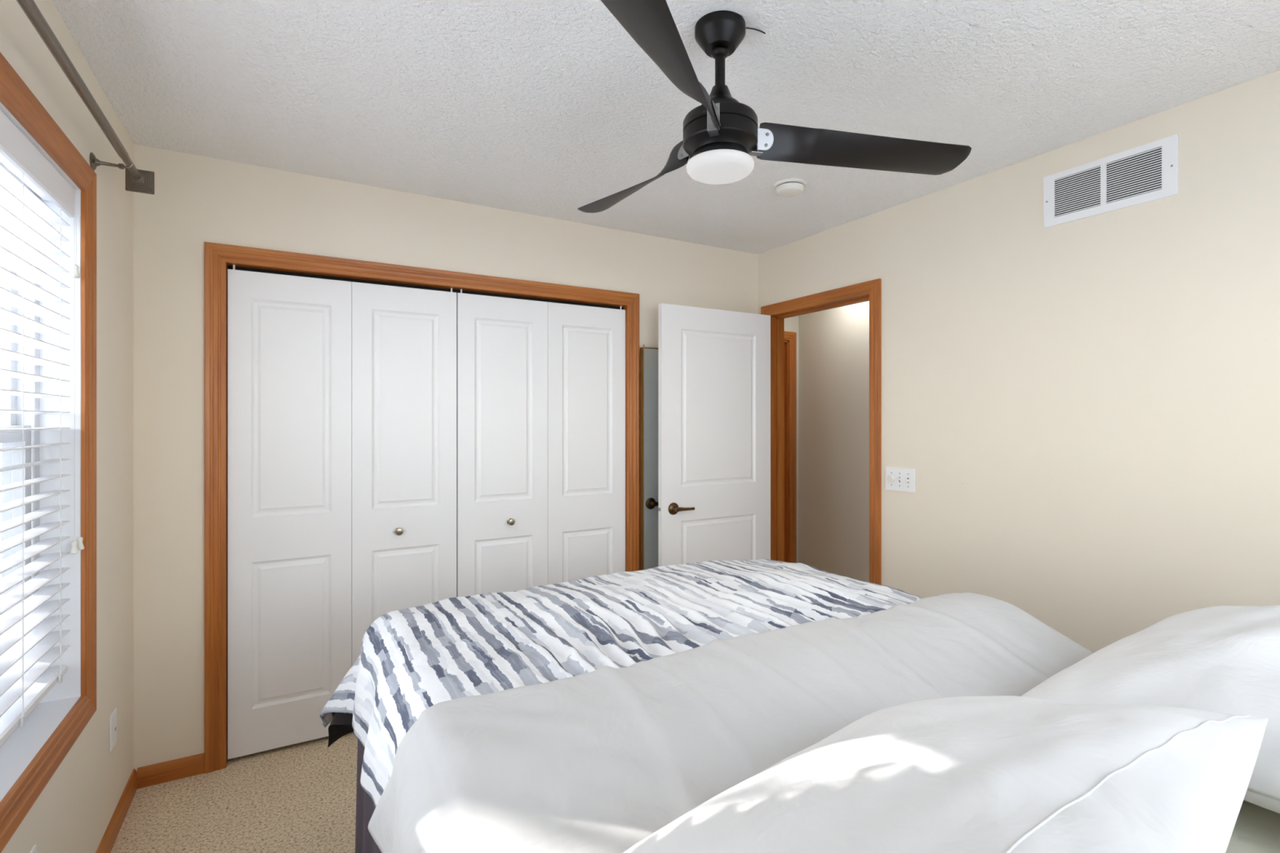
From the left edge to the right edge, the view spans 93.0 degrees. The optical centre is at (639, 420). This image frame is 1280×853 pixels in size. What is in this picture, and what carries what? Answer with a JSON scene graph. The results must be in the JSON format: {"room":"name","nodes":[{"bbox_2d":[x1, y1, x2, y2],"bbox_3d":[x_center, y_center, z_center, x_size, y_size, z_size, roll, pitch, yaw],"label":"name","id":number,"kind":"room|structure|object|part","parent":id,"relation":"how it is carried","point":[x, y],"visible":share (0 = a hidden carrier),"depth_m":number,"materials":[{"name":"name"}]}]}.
{"room":"bedroom","nodes":[
{"label":"bedroom","id":0,"kind":"room"},
{"bbox_2d":[0,0,133,852],"bbox_3d":[-1.348,0.174,1.149,0.160,2.440,4.360,0,0,-30],"label":"wall","id":1,"kind":"structure","parent":0,"point":[74,811],"depth_m":1.91,"materials":[{"name":"beige paint"}]},
{"bbox_2d":[29,844,36,852],"bbox_3d":[-1.380,1.037,1.374,0.009,0.114,0.072,0,0,-30],"label":"power outlet","id":2,"kind":"object","parent":1,"relation":"attached to","point":[33,850],"visible":1,"depth_m":1.39,"materials":[{"name":"white plastic"}]},
{"bbox_2d":[0,52,96,852],"bbox_3d":[-1.238,0.065,0.978,0.178,1.589,1.789,0,0,-30],"label":"window","id":3,"kind":"structure","parent":1,"relation":"in","point":[20,748],"depth_m":1.69,"materials":[{"name":"brown wood"}]},
{"bbox_3d":[-1.537,-0.279,1.374,0.025,0.666,0.568,0,0,-30],"label":"sash","id":4,"kind":"part","parent":3,"relation":"part of","materials":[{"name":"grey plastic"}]},
{"bbox_3d":[-1.514,0.378,1.387,0.026,0.727,0.568,0,0,-30],"label":"sash","id":5,"kind":"part","parent":3,"relation":"part of","materials":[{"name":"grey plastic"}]},
{"bbox_3d":[-1.524,0.065,1.381,0.065,1.433,0.648,0,0,-30],"label":"frame","id":6,"kind":"part","parent":3,"relation":"part of","materials":[{"name":"grey plastic"}]},
{"bbox_3d":[-1.246,0.787,0.973,0.160,0.012,1.633,0,0,-30],"label":"sill","id":7,"kind":"part","parent":3,"relation":"part of","materials":[{"name":"white paint"}]},
{"bbox_2d":[0,108,84,746],"bbox_3d":[-1.429,0.026,1.386,0.087,1.355,0.720,0,0,-30],"label":"window blind","id":8,"kind":"object","parent":3,"relation":"attached to","point":[28,641],"visible":1,"depth_m":1.47,"materials":[{"name":"white plastic"}]},
{"bbox_3d":[-1.443,0.051,1.383,0.058,1.286,0.002,0,0,-30],"label":"ladder cord","id":9,"kind":"part","parent":8,"relation":"part of","materials":[{"name":"white fabric"}]},
{"bbox_3d":[-1.442,0.692,1.377,0.046,0.020,0.711,0,0,-30],"label":"rail","id":10,"kind":"part","parent":8,"relation":"part of","materials":[{"name":"white plastic"}]},
{"bbox_3d":[-1.576,0.051,1.612,0.058,1.286,0.002,0,0,-30],"label":"ladder cord","id":11,"kind":"part","parent":8,"relation":"part of","materials":[{"name":"white fabric"}]},
{"bbox_3d":[-1.572,-0.112,1.688,0.002,0.921,0.004,0,0,15],"label":"pull cord","id":12,"kind":"part","parent":8,"relation":"part of","materials":[{"name":"white fabric"}]},
{"bbox_3d":[-1.579,-0.496,1.700,0.002,0.151,0.004,0,0,15],"label":"pull cord","id":13,"kind":"part","parent":8,"relation":"part of","materials":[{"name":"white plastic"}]},
{"bbox_3d":[-1.574,-0.115,1.707,0.002,0.914,0.004,0,0,15],"label":"pull cord","id":14,"kind":"part","parent":8,"relation":"part of","materials":[{"name":"white fabric"}]},
{"bbox_3d":[-1.169,-0.691,1.018,0.018,0.078,1.789,0,0,-30],"label":"head casing","id":15,"kind":"part","parent":3,"relation":"part of","materials":[{"name":"brown wood"}]},
{"bbox_3d":[-1.169,0.820,1.018,0.018,0.078,1.789,0,0,-30],"label":"casing","id":16,"kind":"part","parent":3,"relation":"part of","materials":[{"name":"brown wood"}]},
{"bbox_3d":[-1.596,0.065,1.759,0.018,1.589,0.078,0,0,-30],"label":"casing","id":17,"kind":"part","parent":3,"relation":"part of","materials":[{"name":"brown wood"}]},
{"bbox_2d":[16,0,154,194],"bbox_3d":[-1.128,-0.788,1.047,0.118,0.096,2.244,0,0,-30],"label":"curtain rod","id":18,"kind":"object","parent":1,"relation":"attached to","point":[137,180],"visible":1,"depth_m":1.52,"materials":[{"name":"grey metal"}]},
{"bbox_3d":[-1.051,-0.792,0.955,0.025,0.037,2.008,0,0,-30],"label":"rod","id":19,"kind":"part","parent":18,"relation":"part of","materials":[{"name":"grey metal"}]},
{"bbox_3d":[-1.575,-0.798,1.864,0.021,0.021,0.305,0,0,-30],"label":"rod","id":20,"kind":"part","parent":18,"relation":"part of","materials":[{"name":"grey metal"}]},
{"bbox_2d":[109,708,116,751],"bbox_3d":[-1.753,1.030,2.022,0.009,0.114,0.074,0,0,-30],"label":"cable plate","id":21,"kind":"object","parent":1,"relation":"attached to","point":[113,718],"visible":1,"depth_m":2.01,"materials":[{"name":"white plastic"}]},
{"bbox_2d":[95,768,137,852],"bbox_3d":[-1.078,1.357,0.854,0.012,0.075,3.340,0,0,-30],"label":"baseboard","id":22,"kind":"structure","parent":1,"relation":"attached to","point":[108,841],"depth_m":2.06,"materials":[{"name":"brown wood"}]},
{"bbox_2d":[110,731,357,852],"bbox_3d":[0.306,1.434,2.506,4.380,0.080,5.060,0,0,-30],"label":"floor","id":23,"kind":"structure","parent":0,"point":[300,797],"depth_m":2.19,"materials":[{"name":"carpet"}]},
{"bbox_2d":[355,738,381,852],"bbox_3d":[0.372,0.985,1.219,1.568,0.817,2.083,0,0,-30],"label":"bed","id":24,"kind":"object","parent":23,"relation":"on","point":[365,842],"visible":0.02,"depth_m":1.62,"materials":[{"name":"black fabric"}]},
{"bbox_2d":[328,712,353,746],"bbox_3d":[-0.067,0.752,1.940,1.632,0.446,0.631,0,0,-30],"label":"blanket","id":25,"kind":"object","parent":24,"relation":"on","point":[340,725],"visible":0.02,"depth_m":1.77,"materials":[{"name":"black fabric"}]},
{"bbox_2d":[320,559,1094,852],"bbox_3d":[0.154,0.685,1.563,1.742,0.436,1.476,0,0,-30],"label":"comforter","id":26,"kind":"object","parent":24,"relation":"on","point":[593,714],"visible":0.81,"depth_m":1.20,"materials":[{"name":"fabric"}]},
{"bbox_2d":[1225,800,1279,852],"bbox_3d":[0.382,0.730,1.203,1.504,0.328,2.058,0,0,-30],"label":"fitted sheet","id":27,"kind":"object","parent":24,"relation":"on","point":[1256,829],"visible":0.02,"depth_m":0.84,"materials":[{"name":"beige fabric"}]},
{"bbox_2d":[622,695,1268,852],"bbox_3d":[0.380,0.446,0.730,0.768,0.233,0.477,0,0,-40],"label":"pillow","id":28,"kind":"object","parent":27,"relation":"on","point":[1002,774],"visible":1,"depth_m":0.60,"materials":[{"name":"white fabric"}]},
{"bbox_2d":[1021,604,1279,813],"bbox_3d":[1.109,0.456,1.036,0.807,0.204,0.569,0,0,-30],"label":"pillow","id":29,"kind":"object","parent":27,"relation":"on","point":[1219,659],"visible":0.69,"depth_m":1.00,"materials":[{"name":"white fabric"}]},
{"bbox_2d":[133,143,758,772],"bbox_3d":[-0.615,0.174,3.116,3.074,2.440,0.116,0,0,-30],"label":"wall","id":30,"kind":"structure","parent":0,"point":[196,200],"depth_m":2.40,"materials":[{"name":"beige paint"}]},
{"bbox_2d":[137,753,204,789],"bbox_3d":[-1.813,1.357,2.351,0.208,0.075,0.012,0,0,-30],"label":"baseboard","id":31,"kind":"structure","parent":30,"relation":"attached to","point":[191,766],"depth_m":2.35,"materials":[{"name":"brown wood"}]},
{"bbox_2d":[227,264,456,759],"bbox_3d":[-1.274,0.369,2.684,0.910,2.006,0.066,0,0,-30],"label":"door","id":32,"kind":"structure","parent":30,"relation":"in","point":[342,394],"depth_m":2.63,"materials":[{"name":"white paint"}]},
{"bbox_3d":[-1.098,0.506,2.765,0.035,0.035,0.032,0,0,-30],"label":"knob","id":33,"kind":"part","parent":32,"relation":"part of","materials":[{"name":"silver metal"}]},
{"bbox_2d":[204,241,639,773],"bbox_3d":[-0.893,0.345,2.945,1.979,2.098,0.134,0,0,-30],"label":"door frame","id":34,"kind":"structure","parent":30,"relation":"attached to","point":[217,256],"depth_m":2.46,"materials":[{"name":"brown wood"}]},
{"bbox_3d":[-1.691,0.345,2.418,0.070,2.098,0.018,0,0,-30],"label":"casing","id":35,"kind":"part","parent":34,"relation":"part of","materials":[{"name":"brown wood"}]},
{"bbox_3d":[-0.864,-0.669,2.895,1.979,0.070,0.018,0,0,-30],"label":"head casing","id":36,"kind":"part","parent":34,"relation":"part of","materials":[{"name":"brown wood"}]},
{"bbox_3d":[-0.037,0.345,3.371,0.070,2.098,0.018,0,0,-30],"label":"casing","id":37,"kind":"part","parent":34,"relation":"part of","materials":[{"name":"brown wood"}]},
{"bbox_2d":[226,265,622,309],"bbox_3d":[-0.899,-0.628,2.957,1.839,0.012,0.025,0,0,-30],"label":"door track","id":38,"kind":"object","parent":30,"relation":"attached to","point":[228,267],"visible":0.71,"depth_m":2.84,"materials":[{"name":"black"}]},
{"bbox_2d":[456,288,625,597],"bbox_3d":[-0.478,0.369,3.142,0.915,2.006,0.066,0,0,-30],"label":"door","id":39,"kind":"structure","parent":30,"relation":"in","point":[540,385],"depth_m":3.12,"materials":[{"name":"white paint"}]},
{"bbox_3d":[-0.643,0.506,3.027,0.035,0.035,0.032,0,0,-30],"label":"knob","id":40,"kind":"part","parent":39,"relation":"part of","materials":[{"name":"silver metal"}]},
{"bbox_2d":[640,344,658,570],"bbox_3d":[0.185,0.314,3.468,0.428,1.461,0.072,0,0,-30],"label":"wall mirror","id":41,"kind":"object","parent":30,"relation":"attached to","point":[649,357],"visible":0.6,"depth_m":3.37,"materials":[{"name":"grey mirror"}]},
{"bbox_2d":[52,0,1279,254],"bbox_3d":[0.306,-1.096,2.506,4.380,0.100,5.060,0,0,-30],"label":"ceiling","id":42,"kind":"structure","parent":0,"point":[551,108],"depth_m":1.87,"materials":[{"name":"white paint"}]},
{"bbox_2d":[577,0,971,213],"bbox_3d":[0.188,-0.848,1.734,1.231,0.394,1.159,0,0,-30],"label":"ceiling fan","id":43,"kind":"object","parent":42,"relation":"hanging from","point":[722,135],"visible":1,"depth_m":1.59,"materials":[{"name":"black metal"}]},
{"bbox_3d":[-0.029,-0.757,1.940,0.139,0.091,0.589,0,0,-30],"label":"fan blade","id":44,"kind":"part","parent":43,"relation":"part of","materials":[{"name":"black plastic"}]},
{"bbox_3d":[0.045,-0.757,1.248,0.131,0.091,0.580,0,0,18],"label":"fan blade","id":45,"kind":"part","parent":43,"relation":"part of","materials":[{"name":"black plastic"}]},
{"bbox_3d":[0.615,-0.757,1.654,0.580,0.091,0.131,0,0,-12],"label":"fan blade","id":46,"kind":"part","parent":43,"relation":"part of","materials":[{"name":"black plastic"}]},
{"bbox_2d":[773,177,806,197],"bbox_3d":[0.665,-1.026,2.696,0.142,0.041,0.142,0,0,-30],"label":"smoke detector","id":47,"kind":"object","parent":42,"relation":"attached to","point":[793,187],"visible":1,"depth_m":2.66,"materials":[{"name":"white plastic"}]},
{"bbox_3d":[0.665,-1.041,2.696,0.142,0.010,0.142,0,0,-30],"label":"plate","id":48,"kind":"part","parent":47,"relation":"part of","materials":[{"name":"white plastic"}]},
{"bbox_2d":[784,315,798,563],"bbox_3d":[0.868,0.174,4.766,0.910,2.440,0.116,0,0,-30],"label":"wall","id":49,"kind":"structure","parent":0,"point":[791,324],"depth_m":4.93,"materials":[{"name":"paint"}]},
{"bbox_2d":[784,331,796,563],"bbox_3d":[0.854,0.342,4.747,0.872,2.105,0.134,0,0,-30],"label":"door frame","id":50,"kind":"structure","parent":49,"relation":"attached to","point":[790,338],"depth_m":4.89,"materials":[{"name":"brown wood"}]},
{"bbox_3d":[0.883,-0.676,4.697,0.872,0.070,0.018,0,0,-30],"label":"head casing","id":51,"kind":"part","parent":50,"relation":"part of","materials":[{"name":"brown wood"}]},
{"bbox_3d":[1.231,0.342,4.897,0.070,2.105,0.018,0,0,-30],"label":"casing","id":52,"kind":"part","parent":50,"relation":"part of","materials":[{"name":"brown wood"}]},
{"bbox_2d":[798,301,869,582],"bbox_3d":[1.940,0.174,3.937,0.120,2.440,4.190,0,0,-30],"label":"wall","id":53,"kind":"structure","parent":0,"point":[833,344],"depth_m":4.63,"materials":[{"name":"paint"}]},
{"bbox_2d":[758,70,1279,652],"bbox_3d":[1.435,0.174,2.752,0.116,2.440,4.360,0,0,-30],"label":"wall","id":54,"kind":"structure","parent":0,"point":[1101,392],"depth_m":2.27,"materials":[{"name":"beige paint"}]},
{"bbox_2d":[657,302,770,566],"bbox_3d":[0.443,0.374,3.453,0.790,2.000,0.137,0,0,-30],"label":"door","id":55,"kind":"structure","parent":54,"relation":"in","point":[714,365],"depth_m":3.42,"materials":[{"name":"white paint"}]},
{"bbox_3d":[0.192,0.478,3.261,0.066,0.066,0.047,0,0,-30],"label":"handle","id":56,"kind":"part","parent":55,"relation":"part of","materials":[{"name":"brown metal"}]},
{"bbox_3d":[0.243,0.477,3.272,0.117,0.022,0.022,0,0,-30],"label":"lever arm","id":57,"kind":"part","parent":55,"relation":"part of","materials":[{"name":"brown metal"}]},
{"bbox_2d":[760,278,881,584],"bbox_3d":[1.029,0.344,3.439,0.134,2.101,0.878,0,0,-30],"label":"door frame","id":58,"kind":"structure","parent":54,"relation":"attached to","point":[869,291],"depth_m":3.41,"materials":[{"name":"brown wood"}]},
{"bbox_3d":[0.776,0.344,3.762,0.018,2.101,0.066,0,0,-30],"label":"casing","id":59,"kind":"part","parent":58,"relation":"part of","materials":[{"name":"brown wood"}]},
{"bbox_3d":[0.979,-0.674,3.410,0.018,0.066,0.878,0,0,-30],"label":"head casing","id":60,"kind":"part","parent":58,"relation":"part of","materials":[{"name":"brown wood"}]},
{"bbox_3d":[1.181,0.344,3.059,0.018,2.101,0.066,0,0,-30],"label":"casing","id":61,"kind":"part","parent":58,"relation":"part of","materials":[{"name":"brown wood"}]},
{"bbox_2d":[885,466,915,493],"bbox_3d":[1.252,0.287,2.934,0.020,0.114,0.164,0,0,-30],"label":"switch plate","id":62,"kind":"object","parent":54,"relation":"attached to","point":[899,479],"visible":1,"depth_m":2.93,"materials":[{"name":"white plastic"}]},
{"bbox_3d":[1.226,0.287,2.973,0.014,0.038,0.038,0,0,-30],"label":"dimmer knob","id":63,"kind":"part","parent":62,"relation":"part of","materials":[{"name":"white plastic"}]},
{"bbox_2d":[1043,133,1178,228],"bbox_3d":[1.684,-0.852,2.197,0.007,0.199,0.415,0,0,-30],"label":"air vent","id":64,"kind":"object","parent":54,"relation":"in","point":[1148,172],"visible":1,"depth_m":2.18,"materials":[{"name":"white plastic"}]},
{"label":"outside","id":65,"kind":"structure","parent":0,"visible":0},
{"bbox_2d":[0,471,1,616],"bbox_3d":[-1.917,2.044,2.298,60.000,0.100,60.000,0,0,-30],"label":"ground","id":66,"kind":"structure","parent":65,"point":[0,472],"depth_m":12.50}
]}

